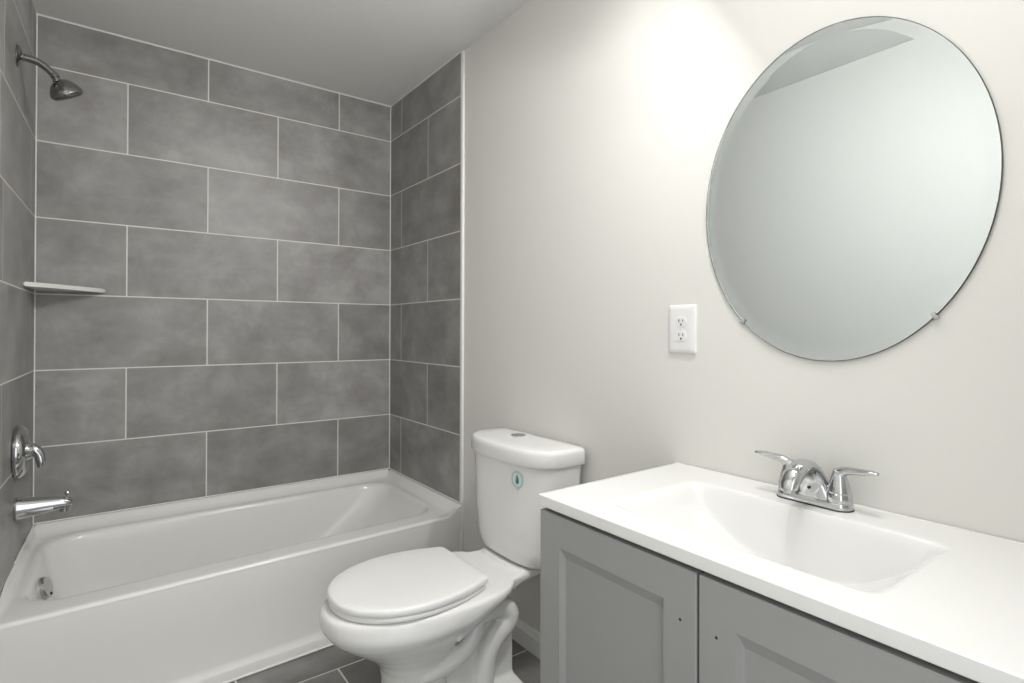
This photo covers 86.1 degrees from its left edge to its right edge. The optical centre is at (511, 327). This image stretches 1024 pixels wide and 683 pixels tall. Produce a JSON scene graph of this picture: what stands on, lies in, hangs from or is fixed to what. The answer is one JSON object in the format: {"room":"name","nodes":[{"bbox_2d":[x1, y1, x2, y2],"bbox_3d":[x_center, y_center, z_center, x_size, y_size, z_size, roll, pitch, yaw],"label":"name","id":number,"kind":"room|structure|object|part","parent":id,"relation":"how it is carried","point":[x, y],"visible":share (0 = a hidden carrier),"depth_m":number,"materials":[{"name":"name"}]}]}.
{"room":"bathroom","nodes":[
{"label":"bathroom","id":0,"kind":"room"},
{"bbox_2d":[0,0,35,596],"bbox_3d":[-1.032,-0.029,0.859,0.225,2.447,3.148,0,0,-36],"label":"wall","id":1,"kind":"structure","parent":0,"point":[17,17],"depth_m":1.80,"materials":[{"name":"tile"}]},
{"bbox_2d":[12,425,45,478],"bbox_3d":[-1.623,0.415,1.849,0.078,0.178,0.178,0,0,-36],"label":"shower valve","id":2,"kind":"object","parent":1,"relation":"attached to","point":[23,450],"visible":1,"depth_m":1.80,"materials":[{"name":"silver metal"}]},
{"bbox_3d":[-1.614,0.432,1.853,0.058,0.084,0.042,0,0,-36],"label":"lever handle","id":3,"kind":"part","parent":2,"relation":"part of","materials":[{"name":"silver metal"}]},
{"bbox_2d":[13,491,72,520],"bbox_3d":[-1.593,0.605,1.866,0.150,0.075,0.070,0,0,-36],"label":"tub spout","id":4,"kind":"object","parent":1,"relation":"attached to","point":[23,507],"visible":1,"depth_m":1.84,"materials":[{"name":"silver metal"}]},
{"bbox_2d":[16,44,83,100],"bbox_3d":[-1.572,-0.855,1.871,0.174,0.157,0.096,0,0,-36],"label":"shower","id":5,"kind":"object","parent":1,"relation":"attached to","point":[60,89],"visible":1,"depth_m":1.85,"materials":[{"name":"silver metal"}]},
{"bbox_3d":[-1.592,-0.879,1.844,0.102,0.060,0.024,0,0,-36],"label":"shower arm","id":6,"kind":"part","parent":5,"relation":"part of","materials":[{"name":"silver metal"}]},
{"bbox_2d":[24,282,104,292],"bbox_3d":[-1.720,-0.154,2.123,0.232,0.016,0.279,0,0,-36],"label":"corner shelf","id":7,"kind":"object","parent":1,"relation":"attached to","point":[36,286],"visible":1,"depth_m":2.11,"materials":[{"name":"ceramic"}]},
{"bbox_2d":[34,15,389,526],"bbox_3d":[-1.352,-0.019,2.644,1.832,2.447,0.120,0,0,-36],"label":"wall","id":8,"kind":"structure","parent":0,"point":[232,223],"depth_m":2.52,"materials":[{"name":"grey tile"}]},
{"bbox_2d":[33,13,460,522],"bbox_3d":[-1.062,-0.227,2.315,1.508,2.039,0.760,0,0,-36],"label":"trim","id":9,"kind":"structure","parent":8,"relation":"attached to","point":[37,14],"depth_m":2.26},
{"bbox_2d":[33,0,527,105],"bbox_3d":[-0.415,-1.288,1.389,1.832,0.080,3.260,0,0,-36],"label":"ceiling","id":10,"kind":"structure","parent":0,"point":[378,51],"depth_m":2.30,"materials":[{"name":"paint"}]},
{"bbox_2d":[230,639,539,682],"bbox_3d":[0.012,1.226,0.787,1.832,0.060,4.720,0,0,-36],"label":"floor","id":11,"kind":"structure","parent":0,"point":[332,664],"depth_m":1.93,"materials":[{"name":"grey tile"}]},
{"bbox_2d":[0,468,460,682],"bbox_3d":[-1.051,0.989,2.268,1.526,0.426,0.833,0,0,-36],"label":"bathtub","id":12,"kind":"object","parent":11,"relation":"on","point":[228,588],"visible":0.95,"depth_m":2.01,"materials":[{"name":"ceramic"}]},
{"bbox_2d":[319,428,584,682],"bbox_3d":[-0.211,0.794,1.748,0.787,0.815,0.476,0,0,-36],"label":"toilet","id":13,"kind":"object","parent":11,"relation":"on","point":[433,614],"visible":0.98,"depth_m":1.70,"materials":[{"name":"ceramic"}]},
{"bbox_3d":[-0.331,0.782,1.648,0.422,0.016,0.376,0,0,-36],"label":"seat","id":14,"kind":"part","parent":13,"relation":"part of","materials":[{"name":"plastic"}]},
{"bbox_3d":[-0.329,0.760,1.649,0.436,0.024,0.382,0,0,-36],"label":"seat lid","id":15,"kind":"part","parent":13,"relation":"part of","materials":[{"name":"plastic"}]},
{"bbox_3d":[0.023,0.614,1.921,0.185,0.346,0.462,0,0,-36],"label":"tank","id":16,"kind":"part","parent":13,"relation":"part of","materials":[{"name":"white ceramic"}]},
{"bbox_3d":[0.023,0.419,1.922,0.209,0.054,0.476,0,0,-36],"label":"tank lid","id":17,"kind":"part","parent":13,"relation":"part of","materials":[{"name":"white ceramic"}]},
{"bbox_2d":[540,508,978,682],"bbox_3d":[0.497,0.801,1.047,0.477,0.797,0.819,0,0,-36],"label":"vanity cabinet","id":18,"kind":"object","parent":11,"relation":"on","point":[614,609],"visible":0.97,"depth_m":0.95,"materials":[{"name":"grey paint"}]},
{"bbox_3d":[0.191,0.748,1.077,0.019,0.677,0.407,0,0,-36],"label":"door","id":19,"kind":"part","parent":18,"relation":"part of","materials":[{"name":"grey paint"}]},
{"bbox_2d":[538,462,1023,682],"bbox_3d":[0.503,0.446,1.050,0.494,0.146,0.826,0,0,-36],"label":"countertop","id":20,"kind":"structure","parent":18,"relation":"on","point":[950,598],"depth_m":0.96,"materials":[{"name":"stone"}]},
{"bbox_2d":[755,450,878,512],"bbox_3d":[0.611,0.325,1.148,0.147,0.099,0.251,0,0,-36],"label":"faucet","id":21,"kind":"object","parent":20,"relation":"on","point":[804,481],"visible":1,"depth_m":1.13,"materials":[{"name":"silver metal"}]},
{"bbox_3d":[0.595,0.305,1.235,0.093,0.044,0.028,0,0,42],"label":"lever","id":22,"kind":"part","parent":21,"relation":"part of","materials":[{"name":"silver metal"}]},
{"bbox_3d":[0.617,0.325,1.216,0.049,0.069,0.049,0,0,-36],"label":"handle","id":23,"kind":"part","parent":21,"relation":"part of","materials":[{"name":"silver metal"}]},
{"bbox_3d":[0.610,0.320,1.147,0.145,0.090,0.100,0,0,-36],"label":"spout","id":24,"kind":"part","parent":21,"relation":"part of","materials":[{"name":"silver metal"}]},
{"bbox_3d":[0.647,0.366,1.175,0.052,0.013,0.154,0,0,-36],"label":"plate","id":25,"kind":"part","parent":21,"relation":"part of","materials":[{"name":"silver metal"}]},
{"bbox_3d":[0.677,0.325,1.134,0.049,0.069,0.049,0,0,-36],"label":"handle","id":26,"kind":"part","parent":21,"relation":"part of","materials":[{"name":"silver metal"}]},
{"bbox_3d":[0.689,0.304,1.108,0.028,0.044,0.093,0,0,-25],"label":"lever","id":27,"kind":"part","parent":21,"relation":"part of","materials":[{"name":"silver metal"}]},
{"bbox_3d":[0.436,0.747,0.746,0.019,0.677,0.407,0,0,-36],"label":"door","id":28,"kind":"part","parent":18,"relation":"part of","materials":[{"name":"grey paint"}]},
{"bbox_2d":[390,0,1023,632],"bbox_3d":[0.300,-0.020,1.843,0.128,2.447,3.148,0,0,-36],"label":"wall","id":29,"kind":"structure","parent":0,"point":[594,129],"depth_m":1.62,"materials":[{"name":"paint"}]},
{"bbox_2d":[460,50,464,551],"bbox_3d":[-0.223,-0.017,2.450,0.012,2.446,0.020,0,0,-36],"label":"trim","id":30,"kind":"structure","parent":29,"relation":"attached to","point":[462,51],"depth_m":2.44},
{"bbox_2d":[512,618,539,659],"bbox_3d":[0.461,1.159,1.509,0.013,0.086,2.188,0,0,-36],"label":"baseboard","id":31,"kind":"structure","parent":29,"relation":"attached to","point":[523,634],"depth_m":2.05,"materials":[{"name":"paint"}]},
{"bbox_2d":[669,304,696,353],"bbox_3d":[0.469,0.004,1.512,0.010,0.133,0.089,0,0,-36],"label":"electrical outlet","id":32,"kind":"object","parent":29,"relation":"attached to","point":[682,318],"visible":1,"depth_m":1.50,"materials":[{"name":"plastic"}]},
{"bbox_2d":[676,331,685,340],"bbox_3d":[0.466,0.024,1.510,0.003,0.028,0.034,0,0,-36],"label":"socket","id":33,"kind":"object","parent":32,"relation":"attached to","point":[680,335],"depth_m":1.51,"materials":[{"name":"white plastic"}]},
{"bbox_2d":[676,317,685,326],"bbox_3d":[0.466,-0.015,1.510,0.003,0.028,0.034,0,0,-36],"label":"socket","id":34,"kind":"object","parent":32,"relation":"attached to","point":[680,321],"depth_m":1.51,"materials":[{"name":"white plastic"}]},
{"bbox_2d":[706,16,1002,360],"bbox_3d":[0.691,-0.295,1.210,0.011,0.739,0.597,0,0,-36],"label":"mirror","id":35,"kind":"object","parent":29,"relation":"attached to","point":[855,186],"visible":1,"depth_m":1.16,"materials":[{"name":"clear glass"}]}
]}

